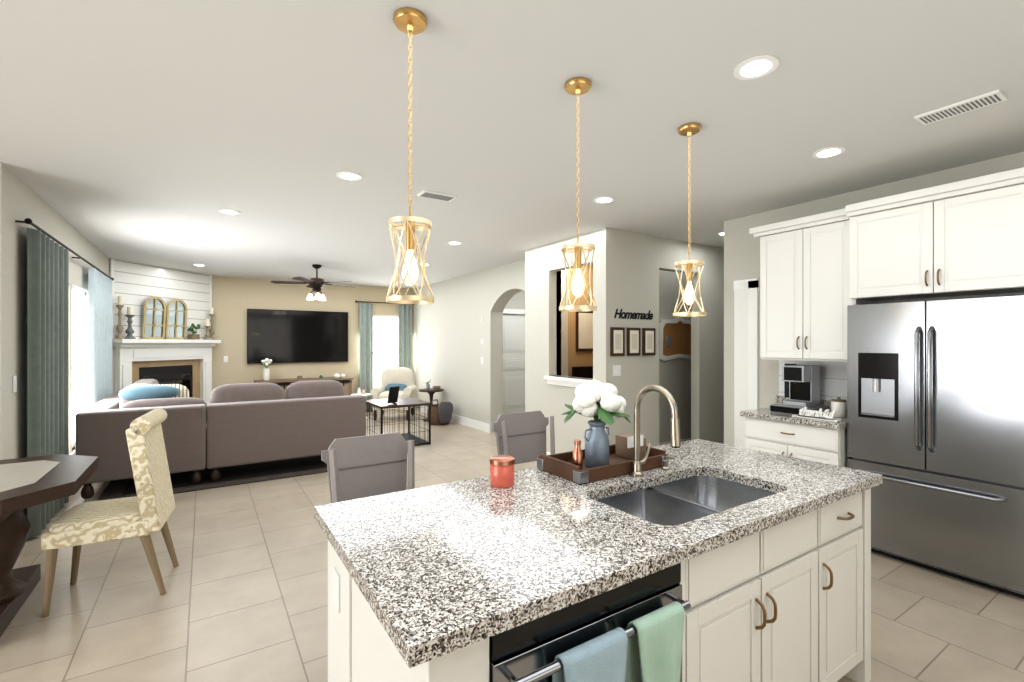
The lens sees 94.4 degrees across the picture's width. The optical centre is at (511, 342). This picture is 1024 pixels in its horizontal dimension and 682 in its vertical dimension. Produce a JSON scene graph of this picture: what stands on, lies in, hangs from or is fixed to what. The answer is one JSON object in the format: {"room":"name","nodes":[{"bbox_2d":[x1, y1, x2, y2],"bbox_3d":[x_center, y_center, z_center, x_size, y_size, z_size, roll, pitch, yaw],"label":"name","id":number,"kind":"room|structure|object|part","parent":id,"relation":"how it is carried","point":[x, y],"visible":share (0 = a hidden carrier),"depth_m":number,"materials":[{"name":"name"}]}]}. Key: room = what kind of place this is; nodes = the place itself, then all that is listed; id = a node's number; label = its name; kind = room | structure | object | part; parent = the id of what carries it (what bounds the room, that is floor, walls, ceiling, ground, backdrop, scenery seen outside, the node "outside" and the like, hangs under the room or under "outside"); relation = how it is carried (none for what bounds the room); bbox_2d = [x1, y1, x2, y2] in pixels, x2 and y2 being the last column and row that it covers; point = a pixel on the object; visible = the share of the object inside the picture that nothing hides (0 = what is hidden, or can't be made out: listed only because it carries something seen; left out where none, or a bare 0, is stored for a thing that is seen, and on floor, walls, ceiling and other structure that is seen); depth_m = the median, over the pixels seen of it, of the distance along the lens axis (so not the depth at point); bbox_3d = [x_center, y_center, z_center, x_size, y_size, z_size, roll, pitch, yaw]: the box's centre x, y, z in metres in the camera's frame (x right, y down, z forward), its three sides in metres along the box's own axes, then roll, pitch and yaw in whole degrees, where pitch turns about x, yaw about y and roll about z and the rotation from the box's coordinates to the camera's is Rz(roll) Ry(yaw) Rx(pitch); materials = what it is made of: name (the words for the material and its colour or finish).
{"room":"open-plan kitchen","nodes":[
{"label":"open-plan kitchen","id":0,"kind":"room"},
{"bbox_2d":[0,162,108,515],"bbox_3d":[-5.097,0.130,5.591,0.120,2.740,5.670,0,0,-33],"label":"wall","id":1,"kind":"structure","parent":0,"point":[20,200],"depth_m":3.56,"materials":[{"name":"grey paint"}]},
{"bbox_2d":[12,376,16,392],"bbox_3d":[-3.642,0.300,3.472,0.011,0.120,0.070,0,0,-33],"label":"light switch","id":2,"kind":"object","parent":1,"relation":"attached to","point":[14,383],"visible":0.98,"depth_m":3.46,"materials":[{"name":"white plastic"}]},
{"bbox_2d":[15,218,113,280],"bbox_3d":[-4.625,-0.900,5.069,0.101,0.044,3.822,0,0,-33],"label":"curtain rod","id":3,"kind":"object","parent":1,"relation":"attached to","point":[28,221],"visible":0.88,"depth_m":4.21,"materials":[{"name":"brown metal"}]},
{"bbox_2d":[27,227,68,539],"bbox_3d":[-3.901,0.305,4.007,0.063,2.350,1.032,0,0,-33],"label":"curtain","id":4,"kind":"object","parent":3,"relation":"hanging from","point":[47,346],"visible":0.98,"depth_m":3.87,"materials":[{"name":"teal fabric"}]},
{"bbox_2d":[88,267,111,406],"bbox_3d":[-5.203,0.305,6.011,0.062,2.350,1.352,0,0,-33],"label":"curtain","id":5,"kind":"object","parent":3,"relation":"hanging from","point":[99,336],"visible":0.62,"depth_m":5.78,"materials":[{"name":"fabric"}]},
{"bbox_2d":[72,286,85,454],"bbox_3d":[-4.925,0.280,5.363,0.120,1.800,1.000,0,0,-33],"label":"window","id":6,"kind":"structure","parent":1,"relation":"in","point":[78,351],"depth_m":5.60,"materials":[{"name":"white"}]},
{"bbox_2d":[109,258,220,426],"bbox_3d":[-5.649,0.130,7.801,0.330,2.740,1.792,0,0,12],"label":"wall","id":7,"kind":"structure","parent":0,"point":[187,362],"depth_m":7.68,"materials":[{"name":"grey paint"}]},
{"bbox_2d":[115,296,135,338],"bbox_3d":[-5.765,-0.377,7.063,0.139,0.630,0.254,0,0,27],"label":"candlestick","id":8,"kind":"object","parent":7,"relation":"on","point":[129,331],"depth_m":7.00,"materials":[{"name":"beige wood"}]},
{"bbox_2d":[141,296,186,338],"bbox_3d":[-5.648,-0.402,7.729,0.073,0.680,0.760,0,0,12],"label":"mirrors","id":9,"kind":"object","parent":7,"relation":"on","point":[160,320],"visible":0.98,"depth_m":7.69,"materials":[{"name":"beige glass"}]},
{"bbox_2d":[187,323,200,338],"bbox_3d":[-5.508,-0.203,8.209,0.191,0.280,0.183,0,0,-33],"label":"mantel plant","id":10,"kind":"object","parent":7,"relation":"on","point":[193,335],"visible":1,"depth_m":8.19,"materials":[{"name":"green plant"}]},
{"bbox_2d":[203,308,214,339],"bbox_3d":[-5.443,-0.352,8.526,0.139,0.580,0.247,0,0,-3],"label":"candlestick","id":11,"kind":"object","parent":7,"relation":"on","point":[208,335],"depth_m":8.55,"materials":[{"name":"beige wax"}]},
{"bbox_2d":[212,276,412,393],"bbox_3d":[-4.405,0.130,9.492,5.530,2.740,0.120,0,0,-33],"label":"wall","id":12,"kind":"structure","parent":0,"point":[234,299],"depth_m":9.28,"materials":[{"name":"beige paint"}]},
{"bbox_2d":[247,309,347,363],"bbox_3d":[-4.244,-0.130,9.491,1.860,1.040,0.056,0,0,-33],"label":"screen","id":13,"kind":"object","parent":12,"relation":"attached to","point":[287,336],"visible":1,"depth_m":9.43,"materials":[{"name":"black"}]},
{"bbox_2d":[355,301,413,304],"bbox_3d":[-2.785,-0.880,10.412,1.314,0.044,0.100,0,0,-33],"label":"curtain rod","id":14,"kind":"object","parent":12,"relation":"attached to","point":[378,302],"visible":0.83,"depth_m":10.27,"materials":[{"name":"brown metal"}]},
{"bbox_2d":[359,303,372,411],"bbox_3d":[-3.126,0.315,10.156,0.303,2.330,0.061,0,0,-33],"label":"curtain","id":15,"kind":"object","parent":14,"relation":"hanging from","point":[366,347],"visible":0.88,"depth_m":10.17,"materials":[{"name":"fabric"}]},
{"bbox_2d":[399,305,411,369],"bbox_3d":[-2.401,0.315,10.629,0.312,2.330,0.061,0,0,-33],"label":"curtain","id":16,"kind":"object","parent":14,"relation":"hanging from","point":[405,335],"visible":0.58,"depth_m":10.64,"materials":[{"name":"teal fabric"}]},
{"bbox_2d":[373,315,398,387],"bbox_3d":[-2.814,0.230,10.502,0.840,1.700,0.120,0,0,-33],"label":"window","id":17,"kind":"structure","parent":12,"relation":"attached to","point":[385,341],"depth_m":10.54,"materials":[{"name":"white glass"}]},
{"bbox_2d":[413,260,567,432],"bbox_3d":[-0.738,0.130,8.702,0.240,2.740,5.200,0,0,-33],"label":"wall","id":18,"kind":"structure","parent":0,"point":[451,331],"depth_m":8.55,"materials":[{"name":"grey paint"}]},
{"bbox_2d":[420,406,489,432],"bbox_3d":[-1.191,1.430,9.165,0.015,0.140,3.030,0,0,-33],"label":"baseboard","id":19,"kind":"structure","parent":18,"relation":"attached to","point":[475,424],"depth_m":8.49,"materials":[{"name":"white"}]},
{"bbox_2d":[503,309,524,413],"bbox_3d":[0.067,0.425,9.133,0.994,2.150,0.134,0,0,-33],"label":"hall door","id":20,"kind":"structure","parent":18,"relation":"in","point":[513,360],"depth_m":9.13,"materials":[{"name":"white"}]},
{"bbox_2d":[0,409,1023,681],"bbox_3d":[-0.949,1.550,4.582,11.800,0.100,14.120,0,0,-33],"label":"floor","id":21,"kind":"structure","parent":0,"point":[244,599],"depth_m":2.72,"materials":[{"name":"tile"}]},
{"bbox_2d":[0,454,97,636],"bbox_3d":[-3.428,1.119,2.221,2.170,0.762,1.100,0,0,-33],"label":"dining table","id":22,"kind":"object","parent":21,"relation":"on","point":[27,482],"visible":1,"depth_m":2.60,"materials":[{"name":"brown wood"}]},
{"bbox_2d":[41,408,178,617],"bbox_3d":[-2.409,0.969,2.891,0.569,1.069,0.460,0,0,-26],"label":"dining chair","id":23,"kind":"object","parent":21,"relation":"on","point":[146,511],"visible":1,"depth_m":2.77,"materials":[{"name":"fabric"}]},
{"bbox_2d":[97,455,327,500],"bbox_3d":[-3.611,1.494,6.616,2.850,0.012,3.470,0,0,-33],"label":"rug","id":24,"kind":"object","parent":21,"relation":"on","point":[181,482],"visible":0.21,"depth_m":5.32,"materials":[{"name":"black carpet"}]},
{"bbox_2d":[75,379,365,498],"bbox_3d":[-3.589,0.974,6.165,2.735,1.027,2.350,0,0,-33],"label":"sofa","id":25,"kind":"object","parent":24,"relation":"on","point":[250,423],"visible":0.73,"depth_m":5.17,"materials":[{"name":"fabric"}]},
{"bbox_2d":[254,376,352,398],"bbox_3d":[-4.051,1.100,9.287,1.740,0.800,0.450,0,0,-33],"label":"media console","id":26,"kind":"object","parent":21,"relation":"on","point":[346,382],"visible":0.29,"depth_m":9.29,"materials":[{"name":"brown wood"}]},
{"bbox_2d":[261,358,272,379],"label":"flower vase","id":27,"kind":"object","parent":26,"relation":"on","point":[266,362],"depth_m":8.88,"materials":[{"name":"white ceramic"}]},
{"bbox_2d":[334,374,344,377],"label":"figurine","id":28,"kind":"object","parent":26,"relation":"on","point":[336,375],"depth_m":9.57,"materials":[{"name":"white ceramic"}]},
{"bbox_2d":[351,393,371,418],"bbox_3d":[-3.004,1.259,9.436,0.400,0.480,0.400,0,0,-33],"label":"accent table","id":29,"kind":"object","parent":21,"relation":"on","point":[367,394],"visible":0.23,"depth_m":9.38,"materials":[{"name":"white"}]},
{"bbox_2d":[357,388,365,393],"bbox_3d":[-3.003,0.952,9.457,0.077,0.130,0.177,0,0,42],"label":"vases","id":30,"kind":"object","parent":29,"relation":"on","point":[359,391],"visible":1,"depth_m":9.41,"materials":[{"name":"white ceramic"}]},
{"bbox_2d":[321,432,414,502],"bbox_3d":[-0.600,0.985,2.208,0.450,1.029,0.517,0,0,-33],"label":"bar stool","id":31,"kind":"object","parent":21,"relation":"on","point":[364,466],"visible":0.29,"depth_m":2.39,"materials":[{"name":"grey fabric"}]},
{"bbox_2d":[371,367,416,419],"bbox_3d":[-2.357,1.002,9.555,0.780,0.995,0.829,0,0,-3],"label":"armchair","id":32,"kind":"object","parent":21,"relation":"on","point":[402,378],"visible":0.65,"depth_m":9.71,"materials":[{"name":"beige fabric"}]},
{"bbox_2d":[366,397,431,445],"bbox_3d":[-1.752,1.192,7.179,0.760,0.615,0.890,0,0,-33],"label":"dog crate","id":33,"kind":"object","parent":21,"relation":"on","point":[403,402],"visible":0.71,"depth_m":7.01,"materials":[{"name":"black metal"}]},
{"bbox_2d":[387,386,399,403],"bbox_3d":[-1.717,0.760,6.894,0.088,0.253,0.180,0,0,32],"label":"photo frame","id":34,"kind":"object","parent":33,"relation":"on","point":[393,395],"visible":1,"depth_m":6.89,"materials":[{"name":"black"}]},
{"bbox_2d":[419,388,443,420],"bbox_3d":[-1.570,1.199,9.211,0.480,0.600,0.480,0,0,-33],"label":"side table","id":35,"kind":"object","parent":21,"relation":"on","point":[431,391],"visible":0.56,"depth_m":9.17,"materials":[{"name":"brown wood"}]},
{"bbox_2d":[423,379,440,388],"bbox_3d":[-1.569,0.798,9.216,0.313,0.198,0.168,0,0,-33],"label":"decor","id":36,"kind":"object","parent":35,"relation":"on","point":[427,382],"visible":1,"depth_m":9.18,"materials":[{"name":"white plant"}]},
{"bbox_2d":[428,399,452,424],"bbox_3d":[-1.338,1.284,8.780,0.430,0.429,0.485,0,0,-33],"label":"wicker basket","id":37,"kind":"object","parent":21,"relation":"on","point":[441,413],"visible":0.92,"depth_m":8.61,"materials":[{"name":"grey wicker"}]},
{"bbox_2d":[491,411,554,470],"bbox_3d":[0.192,0.985,3.009,0.450,1.029,0.517,0,0,-33],"label":"bar stool","id":38,"kind":"object","parent":21,"relation":"on","point":[520,437],"visible":0.23,"depth_m":3.19,"materials":[{"name":"grey fabric"}]},
{"bbox_2d":[314,439,881,681],"bbox_3d":[0.478,1.042,1.889,2.200,0.915,0.973,0,0,-33],"label":"kitchen island","id":39,"kind":"object","parent":21,"relation":"on","point":[788,601],"depth_m":1.52,"materials":[{"name":"white stone"}]},
{"bbox_2d":[490,455,514,487],"bbox_3d":[-0.040,0.527,1.953,0.104,0.112,0.104,0,0,-33],"label":"candle jar","id":40,"kind":"object","parent":39,"relation":"on","point":[501,471],"visible":1,"depth_m":1.91,"materials":[{"name":"orange glass"}]},
{"bbox_2d":[552,627,627,681],"bbox_3d":[0.195,0.908,1.132,0.200,0.385,0.067,0,0,-33],"label":"towel","id":41,"kind":"object","parent":39,"relation":"hanging from","point":[602,658],"visible":0.98,"depth_m":1.12,"materials":[{"name":"blue fabric"}]},
{"bbox_3d":[0.469,0.705,1.903,2.200,0.240,0.940,0,0,-33],"label":"kitchen island top","id":42,"kind":"part","parent":39,"relation":"part of","materials":[{"name":"grey stone"}]},
{"bbox_2d":[537,444,668,483],"bbox_3d":[0.430,0.548,2.229,0.554,0.070,0.304,0,0,-33],"label":"serving tray","id":43,"kind":"object","parent":39,"relation":"on","point":[560,465],"visible":0.62,"depth_m":2.11,"materials":[{"name":"brown wood"}]},
{"bbox_2d":[572,440,582,469],"bbox_3d":[0.290,0.499,2.096,0.046,0.141,0.045,0,0,-33],"label":"bottle","id":44,"kind":"object","parent":43,"relation":"on","point":[577,455],"visible":0.71,"depth_m":2.08,"materials":[{"name":"brown metal"}]},
{"bbox_2d":[561,380,630,467],"bbox_3d":[0.408,0.371,2.201,0.286,0.399,0.346,0,0,-33],"label":"flowers","id":45,"kind":"object","parent":43,"relation":"on","point":[597,399],"visible":1,"depth_m":2.15,"materials":[{"name":"white plant"}]},
{"bbox_2d":[616,434,645,459],"bbox_3d":[0.565,0.502,2.316,0.190,0.135,0.210,0,0,-33],"label":"box","id":46,"kind":"object","parent":43,"relation":"on","point":[624,445],"visible":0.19,"depth_m":2.34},
{"bbox_2d":[625,601,684,681],"bbox_3d":[0.388,0.943,1.258,0.180,0.455,0.067,0,0,-33],"label":"towel","id":47,"kind":"object","parent":39,"relation":"hanging from","point":[654,648],"visible":0.94,"depth_m":1.24,"materials":[{"name":"green fabric"}]},
{"bbox_2d":[630,385,680,476],"bbox_3d":[0.681,0.380,2.056,0.238,0.408,0.254,0,0,-33],"label":"faucet","id":48,"kind":"object","parent":39,"relation":"on","point":[675,442],"visible":1,"depth_m":2.06,"materials":[{"name":"silver metal"}]},
{"bbox_2d":[745,417,850,467],"bbox_3d":[2.409,1.063,3.902,0.606,0.874,0.720,0,0,-33],"label":"base cabinet","id":49,"kind":"object","parent":21,"relation":"on","point":[817,444],"depth_m":3.69,"materials":[{"name":"white wood"}]},
{"bbox_2d":[740,360,846,428],"bbox_3d":[2.412,0.387,3.909,0.594,0.477,0.760,0,0,-33],"label":"countertop","id":50,"kind":"structure","parent":49,"relation":"on","point":[833,380],"depth_m":3.97,"materials":[{"name":"stone"}]},
{"bbox_2d":[770,364,828,416],"bbox_3d":[2.402,0.382,3.969,0.328,0.403,0.320,0,0,-33],"label":"coffee machine","id":51,"kind":"object","parent":50,"relation":"on","point":[801,386],"visible":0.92,"depth_m":3.93,"materials":[{"name":"silver metal"}]},
{"bbox_2d":[792,415,839,421],"bbox_3d":[2.326,0.577,3.633,0.050,0.012,0.320,0,0,-33],"label":"base","id":52,"kind":"object","parent":50,"relation":"on","point":[816,418],"visible":1,"depth_m":3.62,"materials":[{"name":"white"}]},
{"bbox_2d":[799,407,835,418],"bbox_3d":[2.333,0.532,3.622,0.016,0.069,0.258,0,0,-33],"label":"sign","id":53,"kind":"object","parent":52,"relation":"on","point":[805,411],"visible":1,"depth_m":3.61,"materials":[{"name":"white"}]},
{"bbox_2d":[831,397,846,416],"bbox_3d":[2.634,0.505,3.749,0.165,0.155,0.165,0,0,-33],"label":"canister","id":54,"kind":"object","parent":50,"relation":"on","point":[839,405],"visible":0.79,"depth_m":3.72,"materials":[{"name":"white ceramic"}]},
{"bbox_2d":[847,295,1023,598],"bbox_3d":[2.877,0.613,3.210,0.538,1.775,0.900,0,0,-33],"label":"refrigerator","id":55,"kind":"object","parent":21,"relation":"on","point":[935,413],"visible":0.88,"depth_m":3.02,"materials":[{"name":"silver metal"}]},
{"bbox_3d":[1.198,1.130,6.692,0.700,0.740,0.480,0,0,-33],"label":"office desk","id":56,"kind":"object","parent":21,"relation":"on","visible":0},
{"bbox_2d":[572,366,592,378],"bbox_3d":[1.086,0.544,6.608,0.540,0.428,0.380,0,0,-33],"label":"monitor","id":57,"kind":"object","parent":56,"relation":"on","point":[584,372],"visible":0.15,"depth_m":6.66,"materials":[{"name":"black"}]},
{"bbox_2d":[0,0,1023,288],"bbox_3d":[-0.949,-1.290,4.582,11.800,0.100,14.120,0,0,-33],"label":"ceiling","id":58,"kind":"structure","parent":0,"point":[154,132],"depth_m":2.60,"materials":[{"name":"white paint"}]},
{"bbox_2d":[218,209,240,214],"bbox_3d":[-2.664,-1.236,4.470,0.184,0.007,0.184,0,0,-33],"label":"recessed light","id":59,"kind":"object","parent":58,"relation":"in","point":[229,211],"visible":0.96,"depth_m":4.45,"materials":[{"name":"white"}]},
{"bbox_2d":[271,264,351,300],"bbox_3d":[-3.126,-0.929,7.573,1.280,0.619,1.232,0,0,-33],"label":"ceiling fan","id":60,"kind":"object","parent":58,"relation":"hanging from","point":[316,284],"visible":1,"depth_m":7.46,"materials":[{"name":"brown metal"}]},
{"bbox_2d":[336,171,361,180],"bbox_3d":[-1.206,-1.236,3.509,0.184,0.007,0.184,0,0,-33],"label":"recessed light","id":61,"kind":"object","parent":58,"relation":"in","point":[349,176],"visible":0.96,"depth_m":3.51,"materials":[{"name":"white plastic"}]},
{"bbox_2d":[386,7,433,303],"bbox_3d":[-0.389,-0.698,1.810,0.182,1.083,0.182,0,0,-33],"label":"pendant light","id":62,"kind":"object","parent":58,"relation":"hanging from","point":[408,21],"visible":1,"depth_m":1.79,"materials":[{"name":"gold metal"}]},
{"bbox_2d":[417,190,456,201],"bbox_3d":[-0.629,-1.233,3.979,0.300,0.013,0.150,0,0,-33],"label":"ceiling vent","id":63,"kind":"object","parent":58,"relation":"in","point":[435,195],"visible":0.98,"depth_m":3.96,"materials":[{"name":"white metal"}]},
{"bbox_2d":[448,241,461,244],"bbox_3d":[-0.706,-1.236,5.861,0.184,0.007,0.184,0,0,-33],"label":"recessed light","id":64,"kind":"object","parent":58,"relation":"in","point":[454,243],"visible":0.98,"depth_m":5.87,"materials":[{"name":"white plastic"}]},
{"bbox_2d":[559,77,596,311],"bbox_3d":[0.316,-0.698,2.268,0.182,1.083,0.182,0,0,-33],"label":"pendant light","id":65,"kind":"object","parent":58,"relation":"hanging from","point":[577,86],"visible":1,"depth_m":2.25,"materials":[{"name":"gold metal"}]},
{"bbox_2d":[594,196,614,202],"bbox_3d":[0.798,-1.236,4.096,0.184,0.007,0.184,0,0,-33],"label":"recessed light","id":66,"kind":"object","parent":58,"relation":"in","point":[606,199],"visible":0.96,"depth_m":4.07,"materials":[{"name":"white plastic"}]},
{"bbox_2d":[673,123,705,316],"bbox_3d":[1.020,-0.698,2.725,0.182,1.083,0.182,0,0,-33],"label":"pendant light","id":67,"kind":"object","parent":58,"relation":"hanging from","point":[688,130],"visible":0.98,"depth_m":2.71,"materials":[{"name":"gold metal"}]},
{"bbox_2d":[733,55,778,79],"bbox_3d":[1.096,-1.236,2.131,0.184,0.007,0.184,0,0,-33],"label":"recessed light","id":68,"kind":"object","parent":58,"relation":"in","point":[756,67],"visible":1,"depth_m":2.12,"materials":[{"name":"white plastic"}]},
{"bbox_2d":[812,146,845,158],"bbox_3d":[2.056,-1.236,3.076,0.184,0.007,0.184,0,0,-33],"label":"recessed light","id":69,"kind":"object","parent":58,"relation":"in","point":[828,152],"visible":1,"depth_m":3.06,"materials":[{"name":"white"}]},
{"bbox_2d":[914,89,1006,124],"bbox_3d":[2.352,-1.233,2.493,0.150,0.013,0.330,0,0,-33],"label":"ceiling vent","id":70,"kind":"object","parent":58,"relation":"in","point":[971,104],"visible":0.98,"depth_m":2.47,"materials":[{"name":"white metal"}]},
{"bbox_2d":[525,229,597,453],"bbox_3d":[1.355,0.130,6.359,2.000,2.740,1.550,0,0,-33],"label":"wall","id":71,"kind":"structure","parent":0,"point":[544,264],"depth_m":5.96,"materials":[{"name":"grey paint"}]},
{"bbox_2d":[544,375,592,386],"bbox_3d":[0.719,0.460,5.594,0.200,0.100,0.880,0,0,-33],"label":"window sill","id":72,"kind":"structure","parent":71,"relation":"attached to","point":[568,381],"depth_m":5.62,"materials":[{"name":"white"}]},
{"bbox_2d":[576,311,592,350],"bbox_3d":[1.101,-0.180,6.952,0.420,0.600,0.021,0,0,-33],"label":"picture","id":73,"kind":"object","parent":71,"relation":"attached to","point":[584,331],"visible":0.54,"depth_m":6.91,"materials":[{"name":"beige paper"}]},
{"bbox_2d":[598,227,721,446],"bbox_3d":[2.649,0.130,6.203,4.000,2.740,0.120,0,0,-33],"label":"wall","id":74,"kind":"structure","parent":0,"point":[637,273],"depth_m":5.53,"materials":[{"name":"grey paint"}]},
{"bbox_2d":[613,365,620,375],"bbox_3d":[1.142,0.300,5.145,0.120,0.120,0.011,0,0,-33],"label":"switch","id":75,"kind":"object","parent":74,"relation":"attached to","point":[616,370],"visible":1,"depth_m":5.14,"materials":[{"name":"white plastic"}]},
{"bbox_2d":[610,327,624,355],"bbox_3d":[1.146,-0.015,5.139,0.200,0.310,0.023,0,0,-33],"label":"picture frame","id":76,"kind":"object","parent":74,"relation":"attached to","point":[617,341],"visible":1,"depth_m":5.12,"materials":[{"name":"brown wood"}]},
{"bbox_2d":[614,309,652,319],"bbox_3d":[1.364,-0.320,5.297,0.620,0.105,0.008,0,0,-33],"label":"sign","id":77,"kind":"object","parent":74,"relation":"attached to","point":[621,313],"visible":1,"depth_m":5.29,"materials":[{"name":"black metal"}]},
{"bbox_2d":[627,328,640,355],"bbox_3d":[1.356,-0.015,5.275,0.200,0.310,0.023,0,0,-33],"label":"picture frame","id":78,"kind":"object","parent":74,"relation":"attached to","point":[633,341],"visible":1,"depth_m":5.26,"materials":[{"name":"brown wood"}]},
{"bbox_2d":[642,328,655,354],"bbox_3d":[1.565,-0.015,5.411,0.200,0.310,0.023,0,0,-33],"label":"picture frame","id":79,"kind":"object","parent":74,"relation":"attached to","point":[648,341],"visible":1,"depth_m":5.40,"materials":[{"name":"brown wood"}]},
{"bbox_2d":[659,317,690,360],"bbox_3d":[2.347,-0.070,6.631,0.880,0.620,0.028,0,0,-33],"label":"frame","id":80,"kind":"object","parent":74,"relation":"attached to","point":[674,338],"visible":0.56,"depth_m":6.58,"materials":[{"name":"wood"}]},
{"bbox_2d":[659,438,690,445],"bbox_3d":[2.287,1.430,6.604,2.130,0.140,0.015,0,0,-33],"label":"baseboard","id":81,"kind":"structure","parent":74,"relation":"attached to","point":[687,439],"depth_m":6.52,"materials":[{"name":"white"}]},
{"bbox_2d":[722,219,734,445],"bbox_3d":[3.517,0.130,5.646,3.150,2.740,0.120,0,0,-33],"label":"wall","id":82,"kind":"structure","parent":0,"point":[728,252],"depth_m":4.80,"materials":[{"name":"grey paint"}]},
{"bbox_2d":[735,152,1023,408],"bbox_3d":[3.733,0.130,2.532,0.120,2.740,5.340,0,0,-33],"label":"wall","id":83,"kind":"structure","parent":0,"point":[747,255],"depth_m":4.07,"materials":[{"name":"grey paint"}]},
{"bbox_2d":[734,278,757,447],"bbox_3d":[2.373,0.440,4.498,0.020,2.120,0.560,0,0,-33],"label":"door","id":84,"kind":"structure","parent":83,"relation":"attached to","point":[746,344],"depth_m":4.64,"materials":[{"name":"white wood"}]},
{"bbox_2d":[757,215,874,361],"bbox_3d":[2.528,-0.420,3.965,0.339,1.100,0.742,0,0,-33],"label":"upper cabinet","id":85,"kind":"object","parent":83,"relation":"attached to","point":[820,273],"depth_m":3.88,"materials":[{"name":"white wood"}]},
{"bbox_2d":[845,175,1023,302],"bbox_3d":[2.954,-0.650,3.242,0.411,0.640,0.980,0,0,-33],"label":"upper cabinet","id":86,"kind":"object","parent":83,"relation":"attached to","point":[962,241],"depth_m":3.10,"materials":[{"name":"white wood"}]}
]}

